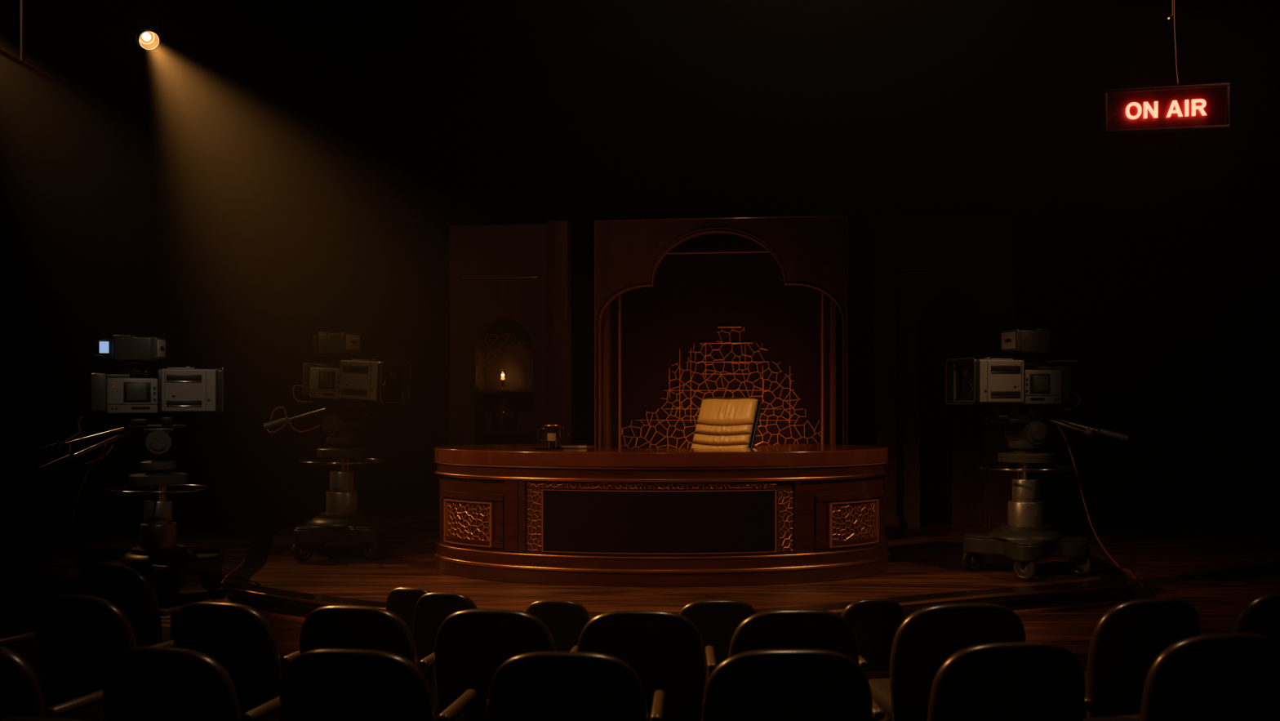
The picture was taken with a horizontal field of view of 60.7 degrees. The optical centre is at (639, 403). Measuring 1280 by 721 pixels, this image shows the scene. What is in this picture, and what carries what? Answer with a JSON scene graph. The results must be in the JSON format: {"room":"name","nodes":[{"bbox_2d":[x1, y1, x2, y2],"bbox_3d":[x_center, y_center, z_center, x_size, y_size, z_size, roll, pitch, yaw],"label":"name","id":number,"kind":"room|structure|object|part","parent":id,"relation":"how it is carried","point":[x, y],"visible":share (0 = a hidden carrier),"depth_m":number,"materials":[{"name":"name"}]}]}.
{"room":"studio","nodes":[
{"label":"studio","id":0,"kind":"room"},
{"bbox_2d":[42,691,886,720],"bbox_3d":[-0.350,1.803,2.560,15.700,0.120,8.120,0,0,0],"label":"floor","id":1,"kind":"structure","parent":0,"point":[45,695],"depth_m":6.35,"materials":[{"name":"black wood"}]},
{"bbox_2d":[0,631,45,688],"bbox_3d":[-3.122,1.293,5.235,0.541,0.900,0.590,0,0,24],"label":"seat","id":2,"kind":"object","parent":1,"relation":"on","point":[24,645],"visible":0.13,"depth_m":5.14,"materials":[{"name":"brown leather"}]},
{"bbox_3d":[-2.892,1.095,5.126,0.035,0.035,0.360,0,0,24],"label":"armrest","id":3,"kind":"part","parent":2,"relation":"part of","materials":[{"name":"brown"}]},
{"bbox_3d":[-2.897,1.423,5.117,0.035,0.640,0.300,0,0,24],"label":"frame","id":4,"kind":"part","parent":2,"relation":"part of","materials":[{"name":"black plastic"}]},
{"bbox_3d":[-3.106,1.333,5.321,0.442,0.100,0.420,0,0,24],"label":"seat","id":5,"kind":"part","parent":2,"relation":"part of","materials":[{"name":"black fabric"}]},
{"bbox_2d":[0,645,105,720],"bbox_3d":[-2.310,1.293,4.128,0.596,0.900,0.590,0,0,16],"label":"seat","id":6,"kind":"object","parent":1,"relation":"on","point":[21,694],"visible":0.78,"depth_m":3.86,"materials":[{"name":"brown leather"}]},
{"bbox_3d":[-2.389,1.123,3.941,0.550,0.560,0.186,0,0,16],"label":"backrest","id":7,"kind":"part","parent":6,"relation":"part of","materials":[{"name":"black leather"}]},
{"bbox_3d":[-2.044,1.095,4.045,0.038,0.035,0.360,0,0,16],"label":"armrest","id":8,"kind":"part","parent":6,"relation":"part of","materials":[{"name":"brown wood"}]},
{"bbox_3d":[-2.047,1.423,4.036,0.038,0.640,0.300,0,0,16],"label":"frame","id":9,"kind":"part","parent":6,"relation":"part of","materials":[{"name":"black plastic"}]},
{"bbox_2d":[35,593,173,706],"bbox_3d":[-2.396,1.293,5.071,0.585,0.900,0.590,0,0,19],"label":"seat","id":10,"kind":"object","parent":1,"relation":"on","point":[77,635],"visible":0.55,"depth_m":4.86,"materials":[{"name":"brown leather"}]},
{"bbox_3d":[-2.140,1.095,4.976,0.037,0.035,0.360,0,0,19],"label":"armrest","id":11,"kind":"part","parent":10,"relation":"part of","materials":[{"name":"brown wood"}]},
{"bbox_2d":[76,562,215,646],"bbox_3d":[-2.684,1.293,5.998,0.606,0.900,0.590,0,0,24],"label":"seat","id":12,"kind":"object","parent":1,"relation":"on","point":[124,586],"visible":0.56,"depth_m":5.74,"materials":[{"name":"brown leather"}]},
{"bbox_3d":[-2.789,1.123,5.824,0.560,0.560,0.186,0,0,24],"label":"backrest","id":13,"kind":"part","parent":12,"relation":"part of","materials":[{"name":"black leather"}]},
{"bbox_3d":[-2.670,1.333,6.085,0.495,0.100,0.420,0,0,24],"label":"seat","id":14,"kind":"part","parent":12,"relation":"part of","materials":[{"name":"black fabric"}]},
{"bbox_3d":[-2.432,1.423,5.867,0.039,0.640,0.300,0,0,24],"label":"frame","id":15,"kind":"part","parent":12,"relation":"part of","materials":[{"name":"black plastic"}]},
{"bbox_3d":[-2.428,1.095,5.876,0.039,0.035,0.360,0,0,24],"label":"armrest","id":16,"kind":"part","parent":12,"relation":"part of","materials":[{"name":"brown"}]},
{"bbox_2d":[102,645,280,720],"bbox_3d":[-1.591,1.293,4.037,0.563,0.900,0.590,0,0,12],"label":"seat","id":17,"kind":"object","parent":1,"relation":"on","point":[143,682],"visible":0.87,"depth_m":3.79,"materials":[{"name":"brown leather"}]},
{"bbox_3d":[-1.335,1.095,3.978,0.036,0.035,0.360,0,0,12],"label":"armrest","id":18,"kind":"part","parent":17,"relation":"part of","materials":[{"name":"brown wood"}]},
{"bbox_3d":[-1.337,1.423,3.969,0.036,0.640,0.300,0,0,12],"label":"frame","id":19,"kind":"part","parent":17,"relation":"part of","materials":[{"name":"black plastic"}]},
{"bbox_2d":[173,601,299,720],"bbox_3d":[-1.714,1.293,4.895,0.541,0.900,0.590,0,0,14],"label":"seat","id":20,"kind":"object","parent":1,"relation":"on","point":[240,637],"visible":0.62,"depth_m":4.65,"materials":[{"name":"brown"}]},
{"bbox_3d":[-1.470,1.095,4.827,0.035,0.035,0.360,0,0,14],"label":"armrest","id":21,"kind":"part","parent":20,"relation":"part of","materials":[{"name":"brown wood"}]},
{"bbox_2d":[299,604,439,720],"bbox_3d":[-1.140,1.293,4.818,0.563,0.900,0.590,0,0,10],"label":"seat","id":22,"kind":"object","parent":1,"relation":"on","point":[333,626],"visible":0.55,"depth_m":4.56,"materials":[{"name":"brown leather"}]},
{"bbox_3d":[-1.197,1.123,4.623,0.520,0.560,0.186,0,0,10],"label":"backrest","id":23,"kind":"part","parent":22,"relation":"part of","materials":[{"name":"black leather"}]},
{"bbox_3d":[-0.882,1.095,4.766,0.036,0.035,0.360,0,0,10],"label":"armrest","id":24,"kind":"part","parent":22,"relation":"part of","materials":[{"name":"brown wood"}]},
{"bbox_3d":[-0.883,1.423,4.756,0.036,0.640,0.300,0,0,10],"label":"frame","id":25,"kind":"part","parent":22,"relation":"part of","materials":[{"name":"black plastic"}]},
{"bbox_2d":[279,648,475,720],"bbox_3d":[-0.942,1.293,4.010,0.606,0.900,0.590,0,0,8],"label":"seat","id":26,"kind":"object","parent":1,"relation":"on","point":[325,684],"visible":1,"depth_m":3.76,"materials":[{"name":"brown leather"}]},
{"bbox_3d":[-0.661,1.095,3.966,0.039,0.035,0.360,0,0,8],"label":"armrest","id":27,"kind":"part","parent":26,"relation":"part of","materials":[{"name":"brown wood"}]},
{"bbox_3d":[-0.662,1.423,3.956,0.039,0.640,0.300,0,0,8],"label":"frame","id":28,"kind":"part","parent":26,"relation":"part of","materials":[{"name":"black plastic"}]},
{"bbox_2d":[385,586,431,641],"bbox_3d":[-1.212,1.381,6.293,0.368,0.723,0.501,0,0,14],"label":"seat","id":29,"kind":"object","parent":1,"relation":"on","point":[401,601],"visible":0.19,"depth_m":6.09,"materials":[{"name":"black leather"}]},
{"bbox_2d":[413,591,477,677],"bbox_3d":[-0.933,1.345,5.715,0.390,0.796,0.501,0,0,10],"label":"seat","id":30,"kind":"object","parent":1,"relation":"on","point":[431,609],"visible":0.32,"depth_m":5.52,"materials":[{"name":"brown"}]},
{"bbox_2d":[434,608,577,720],"bbox_3d":[-0.561,1.293,4.743,0.563,0.900,0.590,0,0,6],"label":"seat","id":31,"kind":"object","parent":1,"relation":"on","point":[471,645],"visible":0.53,"depth_m":4.50,"materials":[{"name":"brown leather"}]},
{"bbox_3d":[-0.299,1.095,4.711,0.036,0.035,0.360,0,0,6],"label":"armrest","id":32,"kind":"part","parent":31,"relation":"part of","materials":[{"name":"brown wood"}]},
{"bbox_2d":[524,599,590,651],"bbox_3d":[-0.425,1.411,6.237,0.417,0.665,0.501,0,0,7],"label":"seat","id":33,"kind":"object","parent":1,"relation":"on","point":[566,620],"visible":0.23,"depth_m":6.03,"materials":[{"name":"brown leather"}]},
{"bbox_2d":[486,651,664,720],"bbox_3d":[-0.219,1.293,3.975,0.606,0.900,0.590,0,0,3],"label":"seat","id":34,"kind":"object","parent":1,"relation":"on","point":[535,686],"visible":1,"depth_m":3.72,"materials":[{"name":"brown leather"}]},
{"bbox_3d":[0.064,1.095,3.954,0.039,0.035,0.360,0,0,3],"label":"armrest","id":35,"kind":"part","parent":34,"relation":"part of","materials":[{"name":"brown wood"}]},
{"bbox_2d":[576,609,716,720],"bbox_3d":[0.032,1.293,4.724,0.585,0.900,0.590,0,0,2],"label":"seat","id":36,"kind":"object","parent":1,"relation":"on","point":[665,650],"visible":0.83,"depth_m":4.48,"materials":[{"name":"brown leather"}]},
{"bbox_3d":[0.304,1.423,4.701,0.037,0.640,0.300,0,0,2],"label":"frame","id":37,"kind":"part","parent":36,"relation":"part of","materials":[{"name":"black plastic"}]},
{"bbox_3d":[0.305,1.095,4.711,0.037,0.035,0.360,0,0,2],"label":"armrest","id":38,"kind":"part","parent":36,"relation":"part of","materials":[{"name":"brown wood"}]},
{"bbox_2d":[678,599,756,672],"bbox_3d":[0.442,1.407,6.201,0.509,0.672,0.501,0,0,-2],"label":"seat","id":39,"kind":"object","parent":1,"relation":"on","point":[717,620],"visible":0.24,"depth_m":5.99,"materials":[{"name":"brown leather"}]},
{"bbox_2d":[701,648,884,720],"bbox_3d":[0.534,1.293,4.015,0.650,0.900,0.590,0,0,-2],"label":"seat","id":40,"kind":"object","parent":1,"relation":"on","point":[765,684],"visible":1,"depth_m":3.76,"materials":[{"name":"brown leather"}]},
{"bbox_3d":[0.838,1.095,4.019,0.042,0.035,0.360,0,0,-2],"label":"armrest","id":41,"kind":"part","parent":40,"relation":"part of","materials":[{"name":"brown wood"}]},
{"bbox_2d":[728,608,868,668],"bbox_3d":[0.653,1.293,4.747,0.596,0.900,0.590,0,0,-3],"label":"seat","id":42,"kind":"object","parent":1,"relation":"on","point":[779,628],"visible":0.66,"depth_m":4.48,"materials":[{"name":"brown leather"}]},
{"bbox_3d":[0.932,1.095,4.756,0.038,0.035,0.360,0,0,-3],"label":"armrest","id":43,"kind":"part","parent":42,"relation":"part of","materials":[{"name":"brown wood"}]},
{"bbox_2d":[840,598,904,677],"bbox_3d":[1.272,1.408,6.241,0.411,0.670,0.501,0,0,-10],"label":"seat","id":44,"kind":"object","parent":1,"relation":"on","point":[875,622],"visible":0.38,"depth_m":6.04,"materials":[{"name":"brown leather"}]},
{"bbox_2d":[868,602,1026,720],"bbox_3d":[1.365,1.293,4.883,0.650,0.900,0.590,0,0,-8],"label":"seat","id":45,"kind":"object","parent":1,"relation":"on","point":[927,637],"visible":0.68,"depth_m":4.63,"materials":[{"name":"brown leather"}]},
{"bbox_3d":[1.329,1.333,4.964,0.531,0.100,0.420,0,0,-8],"label":"seat","id":46,"kind":"part","parent":45,"relation":"part of","materials":[{"name":"black fabric"}]},
{"bbox_2d":[927,641,1093,720],"bbox_3d":[1.323,1.293,4.127,0.628,0.900,0.590,0,0,-7],"label":"seat","id":47,"kind":"object","parent":1,"relation":"on","point":[1008,681],"visible":1,"depth_m":3.87,"materials":[{"name":"brown leather"}]},
{"bbox_3d":[1.616,1.095,4.157,0.040,0.035,0.360,0,0,-7],"label":"armrest","id":48,"kind":"part","parent":47,"relation":"part of","materials":[{"name":"brown wood"}]},
{"bbox_2d":[1083,597,1199,718],"bbox_3d":[2.195,1.293,5.001,0.585,0.900,0.590,0,0,-14],"label":"seat","id":49,"kind":"object","parent":1,"relation":"on","point":[1126,641],"visible":0.61,"depth_m":4.75,"materials":[{"name":"brown leather"}]},
{"bbox_3d":[2.152,1.333,5.078,0.478,0.100,0.420,0,0,-14],"label":"seat","id":50,"kind":"part","parent":49,"relation":"part of","materials":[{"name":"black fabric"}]},
{"bbox_2d":[1083,632,1279,720],"bbox_3d":[2.123,1.293,4.269,0.628,0.900,0.590,0,0,-12],"label":"seat","id":51,"kind":"object","parent":1,"relation":"on","point":[1230,676],"visible":0.98,"depth_m":4.01,"materials":[{"name":"brown leather"}]},
{"bbox_3d":[2.081,1.333,4.347,0.513,0.100,0.420,0,0,-12],"label":"seat","id":52,"kind":"part","parent":51,"relation":"part of","materials":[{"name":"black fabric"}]},
{"bbox_2d":[1230,591,1279,720],"bbox_3d":[2.866,1.293,5.189,0.563,0.900,0.590,0,0,-19],"label":"seat","id":53,"kind":"object","parent":1,"relation":"on","point":[1260,615],"visible":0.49,"depth_m":4.89,"materials":[{"name":"brown leather"}]},
{"bbox_3d":[2.912,1.123,4.990,0.520,0.560,0.186,0,0,-19],"label":"backrest","id":54,"kind":"part","parent":53,"relation":"part of","materials":[{"name":"black leather"}]},
{"bbox_2d":[0,37,1225,521],"bbox_3d":[-0.350,-1.587,14.100,15.700,6.200,0.200,0,0,0],"label":"wall","id":55,"kind":"structure","parent":0,"point":[233,202],"depth_m":14.00,"materials":[{"name":"black"}]},
{"bbox_2d":[0,0,1279,37],"bbox_3d":[-0.350,-4.787,6.350,16.100,0.200,15.700,0,0,0],"label":"ceiling","id":56,"kind":"structure","parent":0,"point":[42,18],"depth_m":13.24,"materials":[{"name":"black"}]},
{"bbox_2d":[0,0,54,82],"bbox_3d":[-3.396,-3.271,5.560,0.030,2.831,1.520,0,0,0],"label":"gantry","id":57,"kind":"object","parent":56,"relation":"hanging from","point":[2,53],"visible":1,"depth_m":5.99,"materials":[{"name":"brown metal"}]},
{"bbox_3d":[-3.398,-1.869,5.560,0.026,0.026,1.520,0,0,0],"label":"rail","id":58,"kind":"part","parent":57,"relation":"part of","materials":[{"name":"brown metal"}]},
{"bbox_2d":[1102,0,1229,135],"bbox_3d":[3.124,-3.152,6.505,0.690,3.069,0.055,0,0,12],"label":"sign","id":59,"kind":"object","parent":56,"relation":"hanging from","point":[1202,107],"visible":1,"depth_m":6.50,"materials":[{"name":"brown"}]},
{"bbox_3d":[-2.554,-4.260,9.584,8.400,0.853,0.050,0,0,0],"label":"bar","id":60,"kind":"object","parent":56,"relation":"hanging from","visible":0},
{"bbox_2d":[126,0,164,53],"bbox_3d":[-4.338,-3.448,9.565,0.330,0.768,0.336,0,0,0],"label":"spotlight","id":61,"kind":"object","parent":60,"relation":"hanging from","point":[141,31],"visible":1,"depth_m":9.51,"materials":[{"name":"black metal"}]},
{"bbox_3d":[-4.390,-3.156,9.463,0.084,0.148,0.143,0,0,-14],"label":"barn door","id":62,"kind":"part","parent":61,"relation":"part of","materials":[{"name":"black metal"}]},
{"bbox_3d":[-4.277,-3.274,9.431,0.165,0.131,0.036,0,0,-32],"label":"barn door","id":63,"kind":"part","parent":61,"relation":"part of","materials":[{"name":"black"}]},
{"bbox_3d":[-4.304,-3.198,9.533,0.072,0.069,0.064,0,0,-45],"label":"bulb","id":64,"kind":"part","parent":61,"relation":"part of","materials":[{"name":"white glass"}]},
{"bbox_3d":[-4.310,-3.093,9.596,0.165,0.058,0.099,0,0,-32],"label":"barn door","id":65,"kind":"part","parent":61,"relation":"part of","materials":[{"name":"black metal"}]},
{"bbox_3d":[-4.190,-3.222,9.588,0.017,0.174,0.171,0,0,-14],"label":"barn door","id":66,"kind":"part","parent":61,"relation":"part of","materials":[{"name":"black metal"}]},
{"bbox_2d":[0,521,1279,691],"bbox_3d":[-0.350,1.663,10.410,15.700,0.300,7.580,0,0,0],"label":"floor","id":67,"kind":"structure","parent":0,"point":[1217,567],"depth_m":10.50,"materials":[{"name":"brown wood"}]},
{"bbox_2d":[20,335,223,604],"bbox_3d":[-4.009,0.493,8.492,1.467,2.040,0.963,0,0,-24],"label":"camera","id":68,"kind":"object","parent":67,"relation":"on","point":[158,557],"visible":0.88,"depth_m":8.47,"materials":[{"name":"grey paint"}]},
{"bbox_3d":[-3.869,-0.089,8.400,0.140,0.125,0.020,0,0,-24],"label":"panel","id":69,"kind":"part","parent":68,"relation":"part of","materials":[{"name":"grey glass"}]},
{"bbox_2d":[131,406,150,408],"bbox_3d":[-3.841,0.033,8.412,0.130,0.020,0.006,0,0,-24],"label":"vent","id":70,"kind":"object","parent":68,"relation":"attached to","point":[132,407],"depth_m":8.41,"materials":[{"name":"black plastic"}]},
{"bbox_3d":[-3.797,0.166,8.596,0.420,0.125,0.240,0,0,-24],"label":"wedge plate","id":71,"kind":"part","parent":68,"relation":"part of","materials":[{"name":"black plastic"}]},
{"bbox_3d":[-3.741,-0.432,8.549,0.007,0.134,0.170,0,0,-5],"label":"plate","id":72,"kind":"part","parent":68,"relation":"part of","materials":[{"name":"beige"}]},
{"bbox_3d":[-3.642,-0.284,8.665,0.200,0.024,0.240,0,0,-24],"label":"plate","id":73,"kind":"part","parent":68,"relation":"part of","materials":[{"name":"grey paint"}]},
{"bbox_2d":[215,367,223,413],"bbox_3d":[-3.414,-0.104,8.779,0.263,0.361,0.373,0,0,0],"label":"hood","id":74,"kind":"object","parent":68,"relation":"attached to","point":[220,371],"depth_m":8.61,"materials":[{"name":"grey plastic"}]},
{"bbox_2d":[221,555,245,561],"bbox_3d":[-4.061,1.505,11.310,0.351,0.014,1.768,0,0,0],"label":"cable","id":75,"kind":"object","parent":67,"relation":"on","point":[245,555],"visible":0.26,"depth_m":10.59,"materials":[{"name":"brown plastic"}]},
{"bbox_2d":[220,512,1128,622],"bbox_3d":[0.100,1.432,10.258,8.453,0.162,6.700,0,0,0],"label":"stage platform","id":76,"kind":"object","parent":67,"relation":"on","point":[926,568],"visible":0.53,"depth_m":8.19,"materials":[{"name":"brown wood"}]},
{"bbox_2d":[262,331,411,560],"bbox_3d":[-2.586,0.359,9.680,1.100,1.989,0.994,0,0,28],"label":"camera","id":77,"kind":"object","parent":76,"relation":"on","point":[373,380],"visible":1,"depth_m":9.57,"materials":[{"name":"grey paint"}]},
{"bbox_3d":[-2.752,-0.207,9.604,0.146,0.132,0.020,0,0,28],"label":"panel","id":78,"kind":"part","parent":77,"relation":"part of","materials":[{"name":"grey plastic"}]},
{"bbox_2d":[323,392,334,395],"bbox_3d":[-2.732,-0.083,9.593,0.131,0.027,0.006,0,0,28],"label":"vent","id":79,"kind":"object","parent":77,"relation":"attached to","point":[324,393],"depth_m":9.59,"materials":[{"name":"black plastic"}]},
{"bbox_3d":[-2.567,0.059,9.676,0.420,0.129,0.240,0,0,27],"label":"wedge plate","id":80,"kind":"part","parent":77,"relation":"part of","materials":[{"name":"black plastic"}]},
{"bbox_3d":[-2.533,-0.542,9.659,0.007,0.134,0.170,0,0,27],"label":"plate","id":81,"kind":"part","parent":77,"relation":"part of","materials":[{"name":"beige"}]},
{"bbox_2d":[350,340,356,344],"bbox_3d":[-2.529,-0.542,9.656,0.003,0.030,0.080,0,0,27],"label":"light","id":82,"kind":"object","parent":77,"relation":"attached to","point":[351,341],"depth_m":9.66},
{"bbox_3d":[-2.369,-0.380,9.573,0.200,0.027,0.240,0,0,27],"label":"plate","id":83,"kind":"part","parent":77,"relation":"part of","materials":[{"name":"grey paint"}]},
{"bbox_2d":[376,360,411,402],"bbox_3d":[-2.155,-0.188,9.451,0.291,0.360,0.377,0,0,0],"label":"hood","id":84,"kind":"object","parent":77,"relation":"attached to","point":[393,377],"depth_m":9.56,"materials":[{"name":"grey"}]},
{"bbox_2d":[449,220,571,445],"bbox_3d":[-1.465,-0.356,12.662,1.420,3.417,0.580,0,0,7],"label":"wall","id":85,"kind":"structure","parent":76,"relation":"on","point":[510,285],"depth_m":12.53,"materials":[{"name":"brown wood"}]},
{"bbox_3d":[-1.603,-1.434,12.497,0.885,0.020,0.020,0,0,7],"label":"rail","id":86,"kind":"part","parent":85,"relation":"part of","materials":[{"name":"brown wood"}]},
{"bbox_2d":[477,430,533,432],"bbox_3d":[-1.521,0.327,12.759,0.686,0.022,0.320,0,0,7],"label":"shelf","id":87,"kind":"object","parent":85,"relation":"attached to","point":[478,431],"depth_m":12.62,"materials":[{"name":"brown wood"}]},
{"bbox_2d":[490,396,516,431],"bbox_3d":[-1.590,0.116,12.768,0.300,0.400,0.300,0,0,0],"label":"vase","id":88,"kind":"object","parent":87,"relation":"on","point":[504,415],"visible":1,"depth_m":12.67,"materials":[{"name":"brown ceramic"}]},
{"bbox_2d":[477,391,533,392],"bbox_3d":[-1.521,-0.138,12.759,0.686,0.022,0.320,0,0,7],"label":"shelf","id":89,"kind":"object","parent":85,"relation":"attached to","point":[477,391],"depth_m":12.60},
{"bbox_2d":[496,368,509,391],"bbox_3d":[-1.599,-0.279,12.749,0.150,0.260,0.150,0,0,7],"label":"lamp","id":90,"kind":"object","parent":89,"relation":"on","point":[502,375],"visible":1,"depth_m":12.72,"materials":[{"name":"gold metal"}]},
{"bbox_2d":[433,443,890,586],"bbox_3d":[0.180,0.856,8.982,3.780,0.995,1.805,0,0,0],"label":"desk","id":91,"kind":"object","parent":76,"relation":"on","point":[786,513],"visible":1,"depth_m":8.21,"materials":[{"name":"brown wood"}]},
{"bbox_2d":[443,498,494,546],"bbox_3d":[-1.356,0.932,8.572,0.569,0.346,0.065,0,0,40],"label":"grille","id":92,"kind":"object","parent":91,"relation":"attached to","point":[468,522],"depth_m":8.54,"materials":[{"name":"brown wood"}]},
{"bbox_3d":[-1.321,0.900,8.595,0.582,0.415,0.488,0,0,0],"label":"panel frame","id":93,"kind":"part","parent":91,"relation":"part of","materials":[{"name":"brown wood"}]},
{"bbox_2d":[531,446,563,448],"bbox_3d":[-0.734,0.351,8.670,0.260,0.012,0.260,0,0,0],"label":"saucer","id":94,"kind":"object","parent":91,"relation":"on","point":[534,447],"visible":0.88,"depth_m":8.60,"materials":[{"name":"black ceramic"}]},
{"bbox_2d":[536,424,568,447],"bbox_3d":[-0.694,0.257,8.660,0.222,0.178,0.135,0,0,30],"label":"mug","id":95,"kind":"object","parent":94,"relation":"on","point":[552,433],"visible":1,"depth_m":8.61,"materials":[{"name":"black ceramic"}]},
{"bbox_3d":[-0.787,0.246,8.660,0.069,0.116,0.013,0,0,0],"label":"handle","id":96,"kind":"part","parent":95,"relation":"part of","materials":[{"name":"black ceramic"}]},
{"bbox_3d":[-0.601,0.246,8.660,0.069,0.116,0.013,0,0,0],"label":"handle","id":97,"kind":"part","parent":95,"relation":"part of","materials":[{"name":"black ceramic"}]},
{"bbox_2d":[561,443,586,448],"bbox_3d":[-0.529,0.341,8.780,0.200,0.034,0.140,0,0,-6],"label":"notebook","id":98,"kind":"object","parent":91,"relation":"on","point":[563,445],"visible":0.9,"depth_m":8.71,"materials":[{"name":"black paper"}]},
{"bbox_3d":[0.144,0.883,8.182,1.739,0.451,0.148,0,0,0],"label":"panel","id":99,"kind":"part","parent":91,"relation":"part of","materials":[{"name":"black"}]},
{"bbox_3d":[0.180,0.567,8.985,3.776,0.028,1.806,0,0,0],"label":"moulding","id":100,"kind":"part","parent":91,"relation":"part of","materials":[{"name":"brown wood"}]},
{"bbox_3d":[0.180,1.238,8.984,3.792,0.028,1.820,0,0,0],"label":"moulding","id":101,"kind":"part","parent":91,"relation":"part of","materials":[{"name":"brown wood"}]},
{"bbox_3d":[1.656,0.900,8.590,0.650,0.415,0.533,0,0,0],"label":"panel frame","id":102,"kind":"part","parent":91,"relation":"part of","materials":[{"name":"brown wood"}]},
{"bbox_2d":[827,498,879,547],"bbox_3d":[1.679,0.932,8.541,0.568,0.346,0.063,0,0,-38],"label":"grille","id":103,"kind":"object","parent":91,"relation":"attached to","point":[851,522],"depth_m":8.51,"materials":[{"name":"brown wood"}]},
{"bbox_3d":[0.100,1.500,10.262,8.424,0.026,6.678,0,0,0],"label":"trim","id":104,"kind":"part","parent":76,"relation":"part of","materials":[{"name":"brown"}]},
{"bbox_2d":[594,215,847,448],"bbox_3d":[0.917,-0.357,12.473,2.825,3.430,0.574,0,0,7],"label":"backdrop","id":105,"kind":"structure","parent":76,"relation":"on","point":[691,311],"depth_m":12.62,"materials":[{"name":"brown wood"}]},
{"bbox_3d":[-0.388,0.069,12.721,0.060,2.568,0.280,0,0,7],"label":"jamb post","id":106,"kind":"part","parent":105,"relation":"part of","materials":[{"name":"brown wood"}]},
{"bbox_3d":[0.922,-1.742,12.610,1.716,0.012,0.060,0,0,7],"label":"cross rail","id":107,"kind":"part","parent":105,"relation":"part of","materials":[{"name":"brown wood"}]},
{"bbox_3d":[2.188,0.084,12.405,0.060,2.538,0.280,0,0,7],"label":"jamb post","id":108,"kind":"part","parent":105,"relation":"part of","materials":[{"name":"brown wood"}]},
{"bbox_2d":[691,396,761,448],"bbox_3d":[0.627,0.646,9.731,0.750,1.411,0.945,0,0,33],"label":"chair","id":109,"kind":"object","parent":76,"relation":"on","point":[726,422],"visible":0.41,"depth_m":9.89,"materials":[{"name":"brown leather"}]},
{"bbox_2d":[691,443,748,448],"bbox_3d":[0.703,0.416,9.848,0.574,0.102,0.101,0,0,33],"label":"cushion","id":110,"kind":"object","parent":109,"relation":"on","point":[694,445],"depth_m":9.83,"materials":[{"name":"brown leather"}]},
{"bbox_2d":[692,433,750,444],"bbox_3d":[0.726,0.328,9.883,0.574,0.106,0.102,0,0,33],"label":"cushion","id":111,"kind":"object","parent":109,"relation":"on","point":[699,438],"depth_m":9.85,"materials":[{"name":"brown leather"}]},
{"bbox_2d":[694,423,752,435],"bbox_3d":[0.748,0.238,9.918,0.574,0.104,0.101,0,0,33],"label":"cushion","id":112,"kind":"object","parent":109,"relation":"on","point":[700,428],"depth_m":9.88,"materials":[{"name":"brown leather"}]},
{"bbox_2d":[697,398,758,425],"bbox_3d":[0.793,0.077,9.986,0.574,0.250,0.157,0,0,33],"label":"cushion","id":113,"kind":"object","parent":109,"relation":"on","point":[713,411],"depth_m":9.93,"materials":[{"name":"brown leather"}]},
{"bbox_2d":[875,210,1016,528],"bbox_3d":[3.337,-0.372,12.072,1.516,3.450,0.580,0,0,7],"label":"wall","id":114,"kind":"structure","parent":76,"relation":"on","point":[945,283],"depth_m":11.94,"materials":[{"name":"brown"}]},
{"bbox_3d":[3.267,-1.467,11.899,1.079,0.020,0.020,0,0,7],"label":"rail","id":115,"kind":"part","parent":114,"relation":"part of","materials":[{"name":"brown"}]},
{"bbox_2d":[945,328,1130,580],"bbox_3d":[3.090,0.379,8.674,1.186,1.949,0.966,0,0,-18],"label":"camera","id":116,"kind":"object","parent":76,"relation":"on","point":[1024,539],"visible":1,"depth_m":8.62,"materials":[{"name":"grey paint"}]},
{"bbox_2d":[945,357,979,404],"bbox_3d":[2.562,-0.174,8.565,0.234,0.361,0.373,0,0,0],"label":"hood","id":117,"kind":"object","parent":116,"relation":"attached to","point":[962,375],"depth_m":8.70,"materials":[{"name":"grey plastic"}]},
{"bbox_3d":[2.796,-0.354,8.656,0.200,0.024,0.240,0,0,-18],"label":"plate","id":118,"kind":"part","parent":116,"relation":"part of","materials":[{"name":"grey paint"}]},
{"bbox_2d":[1004,338,1011,342],"bbox_3d":[2.927,-0.502,8.698,0.003,0.030,0.080,0,0,-18],"label":"light","id":119,"kind":"object","parent":116,"relation":"attached to","point":[1006,340],"depth_m":8.69,"materials":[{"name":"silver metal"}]},
{"bbox_3d":[2.932,-0.502,8.700,0.007,0.134,0.170,0,0,-18],"label":"plate","id":120,"kind":"part","parent":116,"relation":"part of","materials":[{"name":"beige"}]},
{"bbox_3d":[2.972,0.096,8.713,0.420,0.125,0.240,0,0,-18],"label":"wedge plate","id":121,"kind":"part","parent":116,"relation":"part of","materials":[{"name":"black plastic"}]},
{"bbox_2d":[1030,397,1044,399],"bbox_3d":[3.128,-0.037,8.606,0.130,0.020,0.006,0,0,-18],"label":"vent","id":122,"kind":"object","parent":116,"relation":"attached to","point":[1031,398],"depth_m":8.60,"materials":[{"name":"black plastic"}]},
{"bbox_3d":[3.156,-0.160,8.615,0.140,0.125,0.020,0,0,-18],"label":"panel","id":123,"kind":"part","parent":116,"relation":"part of","materials":[{"name":"grey"}]},
{"bbox_2d":[1123,568,1143,587],"bbox_3d":[4.290,1.506,9.477,0.043,0.012,1.009,0,0,16],"label":"cable","id":124,"kind":"object","parent":67,"relation":"on","point":[1134,575],"visible":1,"depth_m":9.47,"materials":[{"name":"brown plastic"}]},
{"bbox_2d":[1225,4,1279,533],"bbox_3d":[7.600,-1.412,6.350,0.200,6.550,15.700,0,0,0],"label":"wall","id":125,"kind":"structure","parent":0,"point":[1252,52],"depth_m":13.40,"materials":[{"name":"black"}]}
]}

